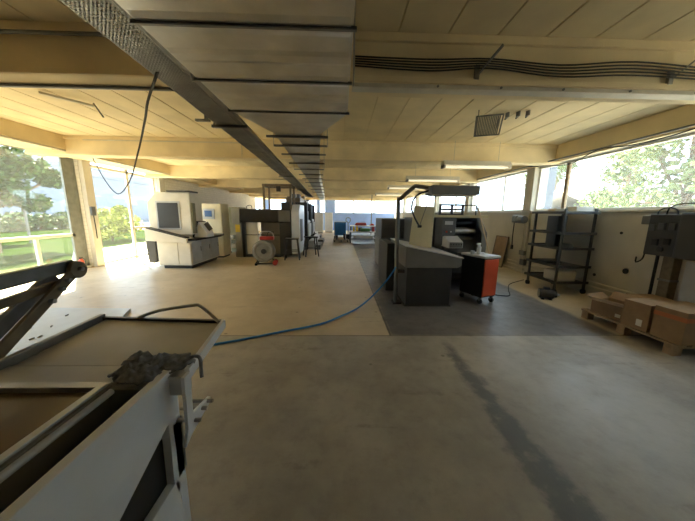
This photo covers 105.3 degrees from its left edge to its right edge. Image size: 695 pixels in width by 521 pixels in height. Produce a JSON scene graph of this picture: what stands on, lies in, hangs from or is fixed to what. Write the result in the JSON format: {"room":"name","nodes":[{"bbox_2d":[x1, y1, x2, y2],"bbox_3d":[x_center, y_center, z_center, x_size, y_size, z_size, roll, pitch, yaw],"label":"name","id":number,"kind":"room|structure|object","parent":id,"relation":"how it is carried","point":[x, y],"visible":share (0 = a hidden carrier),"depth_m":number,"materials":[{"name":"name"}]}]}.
{"room":"factory workshop","nodes":[
{"label":"factory workshop","id":0,"kind":"room"},
{"bbox_2d":[0,153,150,221],"bbox_3d":[-34.410,-8.365,35.206,7.220,6.680,58.200,0,10,-2],"label":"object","id":1,"kind":"structure","parent":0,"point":[140,193],"depth_m":34.27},
{"bbox_2d":[73,159,262,267],"bbox_3d":[-7.306,-1.989,10.631,0.250,3.150,28.000,0,10,-2],"label":"wall","id":2,"kind":"structure","parent":0,"point":[208,195],"depth_m":13.14,"materials":[{"name":"beige paint"}]},
{"bbox_2d":[0,144,89,265],"bbox_3d":[-7.165,-1.013,5.449,0.080,2.930,3.450,0,10,-2],"label":"window","id":3,"kind":"structure","parent":2,"relation":"in","point":[66,165],"depth_m":6.88,"materials":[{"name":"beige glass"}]},
{"bbox_2d":[90,164,154,263],"bbox_3d":[-7.253,-1.579,8.800,0.080,2.980,2.650,0,10,-2],"label":"window","id":4,"kind":"structure","parent":2,"relation":"in","point":[125,172],"depth_m":8.85,"materials":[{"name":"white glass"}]},
{"bbox_2d":[265,199,394,230],"bbox_3d":[-1.573,-4.401,24.704,11.950,3.150,0.250,0,10,-2],"label":"wall","id":5,"kind":"structure","parent":0,"point":[329,204],"depth_m":24.70,"materials":[{"name":"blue paint"}]},
{"bbox_2d":[0,230,694,520],"bbox_3d":[-1.232,-0.317,11.213,12.450,0.200,28.250,0,10,-2],"label":"floor","id":6,"kind":"structure","parent":0,"point":[519,406],"depth_m":2.26,"materials":[{"name":"concrete"}]},
{"bbox_2d":[0,308,130,356],"bbox_3d":[-4.118,0.926,3.245,1.760,0.050,1.880,0,10,-2],"label":"panel","id":7,"kind":"object","parent":6,"relation":"on","point":[56,317],"visible":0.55,"depth_m":3.67,"materials":[{"name":"white metal"}]},
{"bbox_2d":[77,160,104,266],"bbox_3d":[-7.034,-1.250,7.295,0.120,2.860,0.240,0,10,-2],"label":"column","id":8,"kind":"structure","parent":6,"relation":"on","point":[84,167],"depth_m":7.24,"materials":[{"name":"paint"}]},
{"bbox_2d":[0,260,225,520],"bbox_3d":[-1.474,0.805,0.627,1.700,1.262,2.230,0,10,-2],"label":"machine","id":9,"kind":"object","parent":6,"relation":"on","point":[77,443],"visible":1,"depth_m":1.02,"materials":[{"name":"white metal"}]},
{"bbox_2d":[14,320,218,368],"bbox_3d":[-1.079,0.420,1.392,0.765,0.040,0.470,0,10,-2],"label":"tray","id":10,"kind":"object","parent":9,"relation":"on","point":[96,343],"depth_m":1.34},
{"bbox_2d":[107,350,203,385],"bbox_3d":[-0.795,0.444,1.135,0.380,0.075,0.247,0,10,-6],"label":"rag","id":11,"kind":"object","parent":9,"relation":"on","point":[140,367],"visible":1,"depth_m":1.11,"materials":[{"name":"grey fabric"}]},
{"bbox_2d":[156,178,164,191],"bbox_3d":[-7.112,-1.776,10.268,0.120,2.860,0.300,0,10,-2],"label":"column","id":12,"kind":"structure","parent":6,"relation":"on","point":[160,182],"depth_m":9.97,"materials":[{"name":"paint"}]},
{"bbox_2d":[144,190,223,267],"bbox_3d":[-4.699,-0.914,7.766,1.540,2.090,1.950,0,10,-2],"label":"machine","id":13,"kind":"object","parent":6,"relation":"on","point":[173,214],"visible":0.98,"depth_m":7.09,"materials":[{"name":"white metal"}]},
{"bbox_2d":[144,228,192,242],"bbox_3d":[-4.694,-0.661,6.973,1.050,0.387,0.280,0,10,-2],"label":"shelf","id":14,"kind":"object","parent":13,"relation":"attached to","point":[161,235],"depth_m":6.86,"materials":[{"name":"white metal"}]},
{"bbox_2d":[147,192,202,233],"bbox_3d":[-4.718,-1.296,7.312,1.110,1.100,0.610,0,10,-2],"label":"hood","id":15,"kind":"object","parent":13,"relation":"attached to","point":[174,212],"depth_m":7.01,"materials":[{"name":"white metal"}]},
{"bbox_2d":[180,233,223,240],"bbox_3d":[-4.572,-0.706,7.831,1.280,0.060,1.900,0,10,-2],"label":"countertop","id":16,"kind":"structure","parent":13,"relation":"on","point":[215,234],"depth_m":7.60,"materials":[{"name":"black plastic"}]},
{"bbox_2d":[193,221,213,236],"bbox_3d":[-4.046,-0.897,7.486,0.468,0.449,0.420,0,10,-2],"label":"terminal","id":17,"kind":"object","parent":13,"relation":"on","point":[204,229],"visible":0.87,"depth_m":7.34,"materials":[{"name":"white plastic"}]},
{"bbox_2d":[201,203,230,257],"bbox_3d":[-4.669,-1.046,9.266,0.840,1.830,0.652,0,10,-2],"label":"tall cabinet","id":18,"kind":"object","parent":6,"relation":"on","point":[216,215],"visible":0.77,"depth_m":8.99,"materials":[{"name":"beige metal"}]},
{"bbox_2d":[228,207,245,251],"bbox_3d":[-4.612,-1.262,10.721,0.850,1.750,0.615,0,10,-2],"label":"locker","id":19,"kind":"object","parent":6,"relation":"on","point":[232,229],"visible":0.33,"depth_m":10.41,"materials":[{"name":"grey metal"}]},
{"bbox_2d":[252,231,277,265],"bbox_3d":[-2.473,-0.375,7.933,0.734,1.024,0.290,-1,10,-9],"label":"hose reel","id":20,"kind":"object","parent":6,"relation":"on","point":[263,250],"visible":1,"depth_m":7.86,"materials":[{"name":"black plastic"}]},
{"bbox_2d":[231,184,304,256],"bbox_3d":[-2.818,-1.464,9.749,2.320,2.530,1.350,0,10,-2],"label":"press","id":21,"kind":"object","parent":6,"relation":"on","point":[285,223],"visible":0.94,"depth_m":9.25,"materials":[{"name":"black metal"}]},
{"bbox_2d":[284,238,300,259],"bbox_3d":[-1.865,-0.396,8.973,0.522,0.722,0.442,-1,10,-7],"label":"stool","id":22,"kind":"object","parent":6,"relation":"on","point":[286,239],"visible":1,"depth_m":8.81,"materials":[{"name":"black metal"}]},
{"bbox_2d":[281,194,322,249],"bbox_3d":[-1.999,-1.763,12.029,1.640,2.347,1.600,0,10,-2],"label":"machine","id":23,"kind":"object","parent":6,"relation":"on","point":[284,205],"visible":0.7,"depth_m":11.30,"materials":[{"name":"grey metal"}]},
{"bbox_2d":[213,267,395,345],"bbox_3d":[-0.534,0.571,3.733,3.268,0.666,0.291,-6,12,-35],"label":"air hose","id":24,"kind":"object","parent":6,"relation":"on","point":[381,286],"visible":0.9,"depth_m":3.60,"materials":[{"name":"blue rubber"}]},
{"bbox_2d":[296,197,323,241],"bbox_3d":[-2.133,-2.172,14.290,1.690,2.363,1.400,0,10,-2],"label":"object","id":25,"kind":"object","parent":6,"relation":"on","point":[319,239],"visible":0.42,"depth_m":14.29,"materials":[{"name":"grey metal"}]},
{"bbox_2d":[303,236,318,256],"bbox_3d":[-1.344,-0.522,9.726,0.522,0.722,0.442,-3,11,-21],"label":"stool","id":26,"kind":"object","parent":6,"relation":"on","point":[306,237],"visible":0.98,"depth_m":9.64,"materials":[{"name":"black metal"}]},
{"bbox_2d":[315,212,322,232],"bbox_3d":[-2.281,-3.013,21.190,0.640,1.620,0.515,0,10,-2],"label":"storage cabinet","id":27,"kind":"object","parent":6,"relation":"on","point":[318,216],"visible":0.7,"depth_m":20.93,"materials":[{"name":"beige metal"}]},
{"bbox_2d":[325,213,332,231],"bbox_3d":[-1.570,-3.199,22.293,0.640,1.620,0.515,0,10,-2],"label":"storage cabinet","id":28,"kind":"object","parent":6,"relation":"on","point":[328,216],"visible":0.99,"depth_m":22.04,"materials":[{"name":"beige metal"}]},
{"bbox_2d":[334,222,345,236],"bbox_3d":[-0.491,-2.127,18.044,0.800,1.010,0.750,0,10,-2],"label":"crate","id":29,"kind":"object","parent":6,"relation":"on","point":[339,227],"visible":0.86,"depth_m":17.67,"materials":[{"name":"blue plastic"}]},
{"bbox_2d":[349,230,374,242],"bbox_3d":[0.858,-1.309,14.622,1.500,0.620,0.900,0,10,-2],"label":"work table","id":30,"kind":"object","parent":6,"relation":"on","point":[350,237],"visible":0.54,"depth_m":14.24,"materials":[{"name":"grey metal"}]},
{"bbox_2d":[374,218,403,266],"bbox_3d":[1.313,-0.539,7.957,0.845,1.430,1.215,0,10,-2],"label":"cabinet","id":31,"kind":"object","parent":6,"relation":"on","point":[385,227],"visible":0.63,"depth_m":7.31,"materials":[{"name":"grey metal"}]},
{"bbox_2d":[379,184,479,305],"bbox_3d":[1.423,-0.378,5.278,1.270,2.046,1.950,0,10,-2],"label":"console","id":32,"kind":"object","parent":6,"relation":"on","point":[421,276],"visible":1,"depth_m":4.49,"materials":[{"name":"grey metal"}]},
{"bbox_2d":[409,206,434,247],"bbox_3d":[1.372,-0.620,5.039,0.508,0.815,0.562,0,10,-2],"label":"panel","id":33,"kind":"object","parent":32,"relation":"on","point":[422,236],"visible":0.98,"depth_m":4.87,"materials":[{"name":"beige metal"}]},
{"bbox_2d":[410,185,479,224],"bbox_3d":[1.555,-0.893,4.388,1.063,0.647,0.370,0,10,-2],"label":"lamp","id":34,"kind":"object","parent":32,"relation":"attached to","point":[434,190],"depth_m":4.18,"materials":[{"name":"grey metal"}]},
{"bbox_2d":[428,194,475,196],"bbox_3d":[1.709,-1.067,4.356,0.680,0.014,0.300,0,10,-2],"label":"diffuser","id":35,"kind":"object","parent":32,"relation":"attached to","point":[442,195],"depth_m":4.23,"materials":[{"name":"white plastic"}]},
{"bbox_2d":[403,204,487,288],"bbox_3d":[2.252,-0.398,6.249,1.400,1.768,2.475,0,10,-2],"label":"press","id":36,"kind":"object","parent":6,"relation":"on","point":[456,234],"visible":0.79,"depth_m":5.51,"materials":[{"name":"grey metal"}]},
{"bbox_2d":[464,183,476,214],"bbox_3d":[4.871,-1.657,10.653,0.300,2.780,0.300,0,10,-2],"label":"column","id":37,"kind":"structure","parent":6,"relation":"on","point":[468,200],"depth_m":10.43,"materials":[{"name":"paint"}]},
{"bbox_2d":[459,252,500,303],"bbox_3d":[2.408,0.306,4.882,0.380,0.860,0.540,-3,11,-21],"label":"tool cart","id":38,"kind":"object","parent":6,"relation":"on","point":[479,273],"visible":0.93,"depth_m":4.69,"materials":[{"name":"black metal"}]},
{"bbox_2d":[461,252,500,258],"bbox_3d":[2.413,-0.098,4.811,0.380,0.040,0.540,-3,11,-21],"label":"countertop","id":39,"kind":"structure","parent":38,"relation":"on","point":[465,254],"depth_m":4.67,"materials":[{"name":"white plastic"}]},
{"bbox_2d":[492,235,508,267],"bbox_3d":[4.722,-0.298,8.249,0.150,0.935,0.630,0,10,-2],"label":"leaning board","id":40,"kind":"object","parent":6,"relation":"on","point":[501,242],"visible":0.76,"depth_m":8.15,"materials":[{"name":"brown wood"}]},
{"bbox_2d":[515,168,546,272],"bbox_3d":[4.962,-1.048,7.208,0.300,2.780,0.300,0,10,-2],"label":"column","id":41,"kind":"structure","parent":6,"relation":"on","point":[532,179],"depth_m":7.05,"materials":[{"name":"paint"}]},
{"bbox_2d":[519,222,528,264],"bbox_3d":[4.759,-0.451,7.151,0.100,1.140,0.270,0,10,-2],"label":"conduit","id":42,"kind":"object","parent":41,"relation":"attached to","point":[523,261],"visible":0.93,"depth_m":7.14,"materials":[{"name":"grey metal"}]},
{"bbox_2d":[537,286,559,299],"bbox_3d":[3.828,0.620,5.027,0.335,0.226,0.187,5,11,23],"label":"motor","id":43,"kind":"object","parent":6,"relation":"on","point":[545,292],"visible":1,"depth_m":4.99,"materials":[{"name":"black metal"}]},
{"bbox_2d":[524,208,600,293],"bbox_3d":[4.469,-0.226,5.623,0.680,1.700,0.910,0,10,-2],"label":"shelving rack","id":44,"kind":"object","parent":6,"relation":"on","point":[539,275],"visible":0.86,"depth_m":5.31,"materials":[{"name":"metal"}]},
{"bbox_2d":[545,233,560,245],"bbox_3d":[4.535,-0.462,5.812,0.180,0.260,0.270,0,10,-2],"label":"case","id":45,"kind":"object","parent":44,"relation":"on","point":[551,239],"visible":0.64,"depth_m":5.75,"materials":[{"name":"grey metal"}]},
{"bbox_2d":[546,216,567,231],"bbox_3d":[4.530,-0.794,5.738,0.200,0.340,0.300,0,10,-2],"label":"case","id":46,"kind":"object","parent":44,"relation":"on","point":[554,223],"visible":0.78,"depth_m":5.65,"materials":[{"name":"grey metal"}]},
{"bbox_2d":[567,207,593,210],"bbox_3d":[4.595,-0.999,5.236,0.340,0.120,0.220,0,10,-2],"label":"box","id":47,"kind":"object","parent":44,"relation":"on","point":[568,208],"visible":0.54,"depth_m":5.13,"materials":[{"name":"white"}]},
{"bbox_2d":[581,308,694,355],"bbox_3d":[4.176,0.924,3.584,1.000,0.135,1.200,0,10,-2],"label":"pallet","id":48,"kind":"object","parent":6,"relation":"on","point":[672,349],"visible":0.38,"depth_m":3.42,"materials":[{"name":"brown wood"}]},
{"bbox_2d":[586,291,641,320],"bbox_3d":[3.904,0.653,3.899,0.575,0.283,0.512,-2,10,-16],"label":"carton","id":49,"kind":"object","parent":48,"relation":"on","point":[612,306],"visible":0.66,"depth_m":3.90,"materials":[{"name":"brown cardboard"}]},
{"bbox_2d":[620,298,672,332],"bbox_3d":[3.871,0.702,3.435,0.342,0.348,0.280,-1,10,-8],"label":"carton","id":50,"kind":"object","parent":48,"relation":"on","point":[637,313],"visible":0.8,"depth_m":3.39,"materials":[{"name":"brown cardboard"}]},
{"bbox_2d":[626,293,674,300],"bbox_3d":[4.508,0.672,3.935,0.382,0.248,0.400,1,10,4],"label":"carton","id":51,"kind":"object","parent":48,"relation":"on","point":[650,296],"visible":0.24,"depth_m":3.97,"materials":[{"name":"brown cardboard"}]},
{"bbox_2d":[649,304,694,345],"bbox_3d":[3.931,0.747,3.099,0.406,0.378,0.306,0,10,-4],"label":"carton","id":52,"kind":"object","parent":48,"relation":"on","point":[675,324],"visible":1,"depth_m":3.04,"materials":[{"name":"brown cardboard"}]},
{"bbox_2d":[661,301,694,306],"bbox_3d":[4.362,0.736,3.393,0.402,0.308,0.420,1,10,1],"label":"carton","id":53,"kind":"object","parent":48,"relation":"on","point":[669,302],"visible":0.12,"depth_m":3.51,"materials":[{"name":"brown cardboard"}]},
{"bbox_2d":[0,0,694,169],"bbox_3d":[-1.191,-3.616,10.631,12.450,0.200,28.250,0,10,-2],"label":"ceiling","id":54,"kind":"structure","parent":0,"point":[386,119],"depth_m":3.93,"materials":[{"name":"paint"}]},
{"bbox_2d":[39,91,103,117],"bbox_3d":[-3.951,-2.236,3.822,0.643,0.190,0.043,-8,13,-41],"label":"bracket","id":55,"kind":"object","parent":54,"relation":"attached to","point":[40,92],"visible":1,"depth_m":3.80,"materials":[{"name":"grey metal"}]},
{"bbox_2d":[0,118,262,197],"bbox_3d":[-6.724,-3.393,10.398,0.880,0.290,28.000,0,10,-2],"label":"beam","id":56,"kind":"structure","parent":54,"relation":"attached to","point":[8,128],"depth_m":5.67,"materials":[{"name":"paint"}]},
{"bbox_2d":[0,135,169,174],"bbox_3d":[-6.206,-2.487,6.255,0.044,0.044,7.500,0,10,-2],"label":"rail","id":57,"kind":"object","parent":56,"relation":"attached to","point":[2,136],"visible":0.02,"depth_m":5.62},
{"bbox_2d":[60,0,312,197],"bbox_3d":[-1.388,-2.255,5.711,0.352,0.775,17.929,0,10,-4],"label":"cable tray","id":58,"kind":"object","parent":54,"relation":"hanging from","point":[155,58],"visible":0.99,"depth_m":1.60,"materials":[{"name":"grey metal"}]},
{"bbox_2d":[92,72,158,193],"bbox_3d":[-3.627,-1.585,4.168,7.085,0.970,0.223,10,14,44],"label":"cable","id":59,"kind":"object","parent":58,"relation":"hanging from","point":[156,73],"visible":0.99,"depth_m":2.45,"materials":[{"name":"black rubber"}]},
{"bbox_2d":[114,0,356,199],"bbox_3d":[-0.700,-2.318,6.214,1.056,0.830,18.947,0,10,-3],"label":"air duct","id":60,"kind":"object","parent":54,"relation":"hanging from","point":[282,66],"visible":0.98,"depth_m":1.36,"materials":[{"name":"metal"}]},
{"bbox_2d":[25,135,559,165],"bbox_3d":[-1.074,-2.504,6.064,11.950,0.400,0.335,0,10,-2],"label":"ceiling beam","id":61,"kind":"structure","parent":54,"relation":"attached to","point":[336,151],"depth_m":5.95,"materials":[{"name":"paint"}]},
{"bbox_2d":[82,139,241,156],"bbox_3d":[-3.956,-2.468,5.819,3.575,0.306,0.024,0,10,-2],"label":"conduit","id":62,"kind":"object","parent":61,"relation":"attached to","point":[82,139],"visible":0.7,"depth_m":5.78,"materials":[{"name":"metal"}]},
{"bbox_2d":[145,165,478,182],"bbox_3d":[-1.167,-3.130,9.608,11.950,0.400,0.335,0,10,-2],"label":"ceiling beam","id":63,"kind":"structure","parent":54,"relation":"attached to","point":[176,171],"depth_m":9.48,"materials":[{"name":"paint"}]},
{"bbox_2d":[199,179,440,190],"bbox_3d":[-1.260,-3.756,13.152,11.950,0.400,0.335,0,10,-2],"label":"ceiling beam","id":64,"kind":"structure","parent":54,"relation":"attached to","point":[221,183],"depth_m":13.03,"materials":[{"name":"paint"}]},
{"bbox_2d":[229,188,419,195],"bbox_3d":[-1.352,-4.382,16.695,11.950,0.400,0.335,0,10,-2],"label":"ceiling beam","id":65,"kind":"structure","parent":54,"relation":"attached to","point":[246,190],"depth_m":16.59,"materials":[{"name":"paint"}]},
{"bbox_2d":[249,193,406,198],"bbox_3d":[-1.445,-5.008,20.239,11.950,0.400,0.335,0,10,-2],"label":"ceiling beam","id":66,"kind":"structure","parent":54,"relation":"attached to","point":[261,195],"depth_m":20.15,"materials":[{"name":"paint"}]},
{"bbox_2d":[265,197,396,200],"bbox_3d":[-1.538,-5.635,23.783,11.950,0.400,0.335,0,10,-2],"label":"ceiling beam","id":67,"kind":"structure","parent":54,"relation":"attached to","point":[307,198],"depth_m":23.72,"materials":[{"name":"paint"}]},
{"bbox_2d":[0,20,694,103],"bbox_3d":[-0.981,-1.878,2.520,11.950,0.400,0.335,0,10,-2],"label":"ceiling beam","id":68,"kind":"structure","parent":54,"relation":"attached to","point":[24,58],"depth_m":2.43,"materials":[{"name":"paint"}]},
{"bbox_2d":[0,29,104,36],"bbox_3d":[-3.674,-1.964,2.246,4.750,0.032,0.032,0,10,-2],"label":"conduit","id":69,"kind":"object","parent":68,"relation":"attached to","point":[2,31],"visible":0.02,"depth_m":2.27,"materials":[{"name":"grey metal"}]},
{"bbox_2d":[0,83,172,90],"bbox_3d":[-3.709,-1.695,2.549,4.700,0.032,0.032,0,10,-2],"label":"conduit","id":70,"kind":"object","parent":68,"relation":"attached to","point":[1,84],"visible":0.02,"depth_m":2.57,"materials":[{"name":"grey metal"}]},
{"bbox_2d":[473,44,503,79],"bbox_3d":[1.272,-1.785,2.396,0.227,0.234,0.047,7,12,31],"label":"bracket","id":71,"kind":"object","parent":68,"relation":"attached to","point":[477,72],"visible":0.89,"depth_m":2.41,"materials":[{"name":"grey metal"}]},
{"bbox_2d":[355,55,694,67],"bbox_3d":[2.457,-1.794,2.428,4.780,0.068,0.014,0,10,-2],"label":"overhead cable","id":72,"kind":"object","parent":71,"relation":"attached to","point":[355,55],"visible":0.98,"depth_m":2.40,"materials":[{"name":"black rubber"}]},
{"bbox_2d":[355,58,694,70],"bbox_3d":[2.457,-1.774,2.436,4.780,0.060,0.014,0,10,-2],"label":"overhead cable","id":73,"kind":"object","parent":71,"relation":"attached to","point":[355,58],"visible":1,"depth_m":2.41,"materials":[{"name":"black rubber"}]},
{"bbox_2d":[355,60,694,73],"bbox_3d":[2.457,-1.757,2.443,4.780,0.060,0.014,0,10,-2],"label":"overhead cable","id":74,"kind":"object","parent":71,"relation":"attached to","point":[355,60],"visible":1,"depth_m":2.42,"materials":[{"name":"black rubber"}]},
{"bbox_2d":[355,62,694,76],"bbox_3d":[2.456,-1.740,2.450,4.780,0.064,0.014,0,10,-2],"label":"overhead cable","id":75,"kind":"object","parent":71,"relation":"attached to","point":[355,62],"visible":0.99,"depth_m":2.42,"materials":[{"name":"black rubber"}]},
{"bbox_2d":[355,65,694,79],"bbox_3d":[2.456,-1.721,2.457,4.780,0.069,0.014,0,10,-2],"label":"overhead cable","id":76,"kind":"object","parent":71,"relation":"attached to","point":[355,65],"visible":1,"depth_m":2.43,"materials":[{"name":"black rubber"}]},
{"bbox_2d":[352,82,694,100],"bbox_3d":[2.392,-1.625,2.574,4.700,0.034,0.130,0,10,-2],"label":"steel angle","id":77,"kind":"object","parent":68,"relation":"attached to","point":[358,87],"visible":1,"depth_m":2.53,"materials":[{"name":"grey metal"}]},
{"bbox_2d":[477,124,694,179],"bbox_3d":[4.657,-2.038,4.739,0.032,0.032,9.200,0,10,-2],"label":"conduit","id":78,"kind":"object","parent":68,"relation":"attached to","point":[691,125],"visible":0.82,"depth_m":4.58,"materials":[{"name":"grey metal"}]},
{"bbox_2d":[531,128,694,166],"bbox_3d":[4.599,-1.998,4.999,0.140,0.190,3.703,0,10,-2],"label":"cable","id":79,"kind":"object","parent":78,"relation":"hanging from","point":[692,128],"visible":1,"depth_m":4.38,"materials":[{"name":"black rubber"}]},
{"bbox_2d":[665,60,694,84],"bbox_3d":[3.121,-1.772,2.447,0.227,0.234,0.047,7,12,31],"label":"bracket","id":80,"kind":"object","parent":68,"relation":"attached to","point":[669,81],"visible":0.78,"depth_m":2.49,"materials":[{"name":"grey metal"}]},
{"bbox_2d":[387,185,424,189],"bbox_3d":[2.381,-3.174,10.676,1.500,0.600,0.237,0,10,-2],"label":"ceiling light","id":81,"kind":"object","parent":54,"relation":"hanging from","point":[389,186],"visible":0.56,"depth_m":10.62,"materials":[{"name":"white metal"}]},
{"bbox_2d":[405,168,459,182],"bbox_3d":[2.433,-2.578,7.532,1.500,0.680,0.237,0,10,-2],"label":"ceiling light","id":82,"kind":"object","parent":54,"relation":"hanging from","point":[455,179],"visible":0.92,"depth_m":7.50,"materials":[{"name":"white metal"}]},
{"bbox_2d":[441,141,511,169],"bbox_3d":[2.857,-2.329,5.860,1.500,0.580,0.237,0,10,-2],"label":"ceiling light","id":83,"kind":"object","parent":54,"relation":"hanging from","point":[505,165],"visible":1,"depth_m":5.82,"materials":[{"name":"white metal"}]},
{"bbox_2d":[473,110,503,136],"bbox_3d":[2.249,-2.199,4.235,0.420,0.285,0.440,4,11,18],"label":"ceiling vent","id":84,"kind":"object","parent":54,"relation":"in","point":[477,121],"visible":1,"depth_m":4.22,"materials":[{"name":"grey metal"}]},
{"bbox_2d":[395,130,694,300],"bbox_3d":[4.889,-1.899,10.967,0.250,3.150,28.000,0,10,-2],"label":"wall","id":85,"kind":"structure","parent":0,"point":[614,252],"depth_m":5.13,"materials":[{"name":"paint"}]},
{"bbox_2d":[471,171,526,211],"bbox_3d":[4.947,-2.179,8.786,0.080,1.100,3.200,0,10,-2],"label":"window","id":86,"kind":"structure","parent":85,"relation":"in","point":[506,176],"depth_m":8.40,"materials":[{"name":"white metal"}]},
{"bbox_2d":[510,215,527,248],"bbox_3d":[4.731,-0.775,7.342,0.250,0.950,0.440,0,10,-2],"label":"box","id":87,"kind":"object","parent":85,"relation":"attached to","point":[515,218],"visible":1,"depth_m":7.24,"materials":[{"name":"grey metal"}]},
{"bbox_2d":[396,104,694,199],"bbox_3d":[4.726,-3.270,10.720,0.110,0.370,28.000,0,10,-2],"label":"beam","id":88,"kind":"structure","parent":85,"relation":"attached to","point":[684,115],"depth_m":4.64,"materials":[{"name":"paint"}]},
{"bbox_2d":[507,262,612,293],"bbox_3d":[4.874,0.535,5.251,0.050,0.050,5.500,0,10,-2],"label":"pipe","id":89,"kind":"object","parent":85,"relation":"attached to","point":[586,285],"visible":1,"depth_m":5.33,"materials":[{"name":"grey metal"}]},
{"bbox_2d":[435,208,694,212],"bbox_3d":[4.771,-1.987,10.948,0.110,0.045,28.000,0,10,-2],"label":"sill","id":90,"kind":"structure","parent":85,"relation":"attached to","point":[683,209],"depth_m":4.60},
{"bbox_2d":[507,259,637,293],"bbox_3d":[4.875,0.446,5.235,0.050,0.050,5.500,0,10,-2],"label":"pipe","id":91,"kind":"object","parent":85,"relation":"attached to","point":[577,278],"visible":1,"depth_m":5.13,"materials":[{"name":"grey metal"}]},
{"bbox_2d":[535,132,694,210],"bbox_3d":[5.047,-1.501,4.946,0.080,1.100,4.000,0,10,-2],"label":"window","id":92,"kind":"structure","parent":85,"relation":"in","point":[569,167],"depth_m":5.36,"materials":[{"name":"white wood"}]},
{"bbox_2d":[635,202,694,262],"bbox_3d":[4.796,-0.354,3.852,0.305,0.955,1.059,0,10,-2],"label":"electrical box","id":93,"kind":"object","parent":85,"relation":"attached to","point":[668,235],"visible":1,"depth_m":3.86,"materials":[{"name":"grey metal"}]},
{"bbox_2d":[648,255,659,293],"bbox_3d":[4.864,0.245,4.214,0.038,0.690,0.040,0,10,-2],"label":"cable","id":94,"kind":"object","parent":93,"relation":"hanging from","point":[656,257],"visible":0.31,"depth_m":4.20,"materials":[{"name":"black rubber"}]},
{"bbox_2d":[655,256,682,299],"bbox_3d":[4.869,0.279,4.027,0.140,0.690,0.160,0,10,-2],"label":"duct","id":95,"kind":"object","parent":85,"relation":"attached to","point":[670,268],"visible":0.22,"depth_m":3.98,"materials":[{"name":"brown cardboard"}]},
{"bbox_2d":[677,262,694,302],"bbox_3d":[4.923,0.356,3.707,0.050,0.630,0.360,0,10,-2],"label":"wall panel","id":96,"kind":"object","parent":85,"relation":"attached to","point":[687,289],"visible":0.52,"depth_m":3.80,"materials":[{"name":"grey ceramic"}]},
{"label":"outside","id":97,"kind":"structure","parent":0,"visible":0},
{"bbox_3d":[40.613,-3.150,30.983,97.150,0.320,120.000,0,10,-2],"label":"ground","id":98,"kind":"structure","parent":97,"visible":0},
{"bbox_2d":[519,163,573,209],"bbox_3d":[23.315,-7.725,31.943,4.911,7.945,3.493,6,11,25],"label":"tree","id":99,"kind":"object","parent":98,"relation":"on","point":[564,167],"visible":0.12,"depth_m":30.87,"materials":[{"name":"green plant"}]},
{"bbox_2d":[541,166,557,208],"bbox_3d":[6.208,-1.513,8.377,0.250,3.480,0.300,0,10,-2],"label":"post","id":100,"kind":"object","parent":98,"relation":"on","point":[550,178],"visible":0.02,"depth_m":8.12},
{"bbox_2d":[554,161,580,190],"bbox_3d":[27.485,-8.798,34.766,4.150,9.179,4.778,0,10,-2],"label":"tree","id":101,"kind":"object","parent":98,"relation":"on","point":[575,163],"visible":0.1,"depth_m":33.06,"materials":[{"name":"green plant"}]},
{"bbox_2d":[521,189,693,209],"bbox_3d":[23.872,-4.409,24.379,10.000,4.050,9.500,0,10,-2],"label":"gabled house","id":102,"kind":"structure","parent":98,"relation":"on","point":[573,194],"depth_m":24.31,"materials":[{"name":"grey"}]},
{"bbox_2d":[573,147,673,207],"bbox_3d":[17.082,-4.172,16.640,4.351,6.113,4.608,0,10,-2],"label":"tree","id":103,"kind":"object","parent":98,"relation":"on","point":[597,197],"visible":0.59,"depth_m":16.05,"materials":[{"name":"green plant"}]},
{"bbox_2d":[630,160,659,185],"bbox_3d":[32.097,-7.564,29.886,4.656,8.555,3.240,-3,11,-20],"label":"tree","id":104,"kind":"object","parent":98,"relation":"on","point":[637,171],"visible":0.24,"depth_m":28.97,"materials":[{"name":"green plant"}]},
{"bbox_2d":[597,136,694,207],"bbox_3d":[13.215,-3.318,10.111,3.943,6.607,4.593,0,10,-2],"label":"tree","id":105,"kind":"object","parent":98,"relation":"on","point":[661,153],"visible":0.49,"depth_m":10.59,"materials":[{"name":"green plant"}]},
{"bbox_2d":[684,155,694,193],"bbox_3d":[11.255,-2.582,6.130,4.215,6.492,4.064,1,10,4],"label":"tree","id":106,"kind":"object","parent":98,"relation":"on","point":[690,189],"visible":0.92,"depth_m":7.49,"materials":[{"name":"green plant"}]},
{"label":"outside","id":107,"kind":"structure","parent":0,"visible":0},
{"bbox_2d":[20,222,149,260],"bbox_3d":[-49.351,-3.812,28.508,82.850,0.320,120.000,0,10,-2],"label":"ground","id":108,"kind":"structure","parent":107,"point":[110,253],"depth_m":11.07,"materials":[{"name":"concrete"}]},
{"bbox_2d":[0,211,69,232],"bbox_3d":[-24.964,-3.126,21.727,2.466,1.883,8.115,0,10,-2],"label":"bush","id":109,"kind":"object","parent":108,"relation":"on","point":[12,221],"visible":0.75,"depth_m":20.73,"materials":[{"name":"green plant"}]},
{"bbox_2d":[0,229,145,273],"bbox_3d":[-17.798,-0.799,12.598,20.100,0.030,22.000,0,10,-2],"label":"lawn","id":110,"kind":"structure","parent":108,"relation":"on","point":[16,255],"depth_m":11.46,"materials":[{"name":"green plant"}]},
{"bbox_2d":[10,195,31,242],"bbox_3d":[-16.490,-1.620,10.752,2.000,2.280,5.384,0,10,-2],"label":"post","id":111,"kind":"object","parent":110,"relation":"on","point":[24,212],"visible":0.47,"depth_m":12.97,"materials":[{"name":"grey"}]},
{"bbox_2d":[0,146,61,252],"bbox_3d":[-12.708,-2.785,9.560,2.903,5.091,3.582,-3,11,-19],"label":"tree","id":112,"kind":"object","parent":110,"relation":"on","point":[11,181],"visible":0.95,"depth_m":10.16,"materials":[{"name":"green plant"}]},
{"bbox_2d":[97,205,144,240],"bbox_3d":[-12.649,-2.000,14.089,1.870,1.999,3.797,0,10,-2],"label":"bush","id":113,"kind":"object","parent":110,"relation":"on","point":[114,221],"visible":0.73,"depth_m":14.19,"materials":[{"name":"green plant"}]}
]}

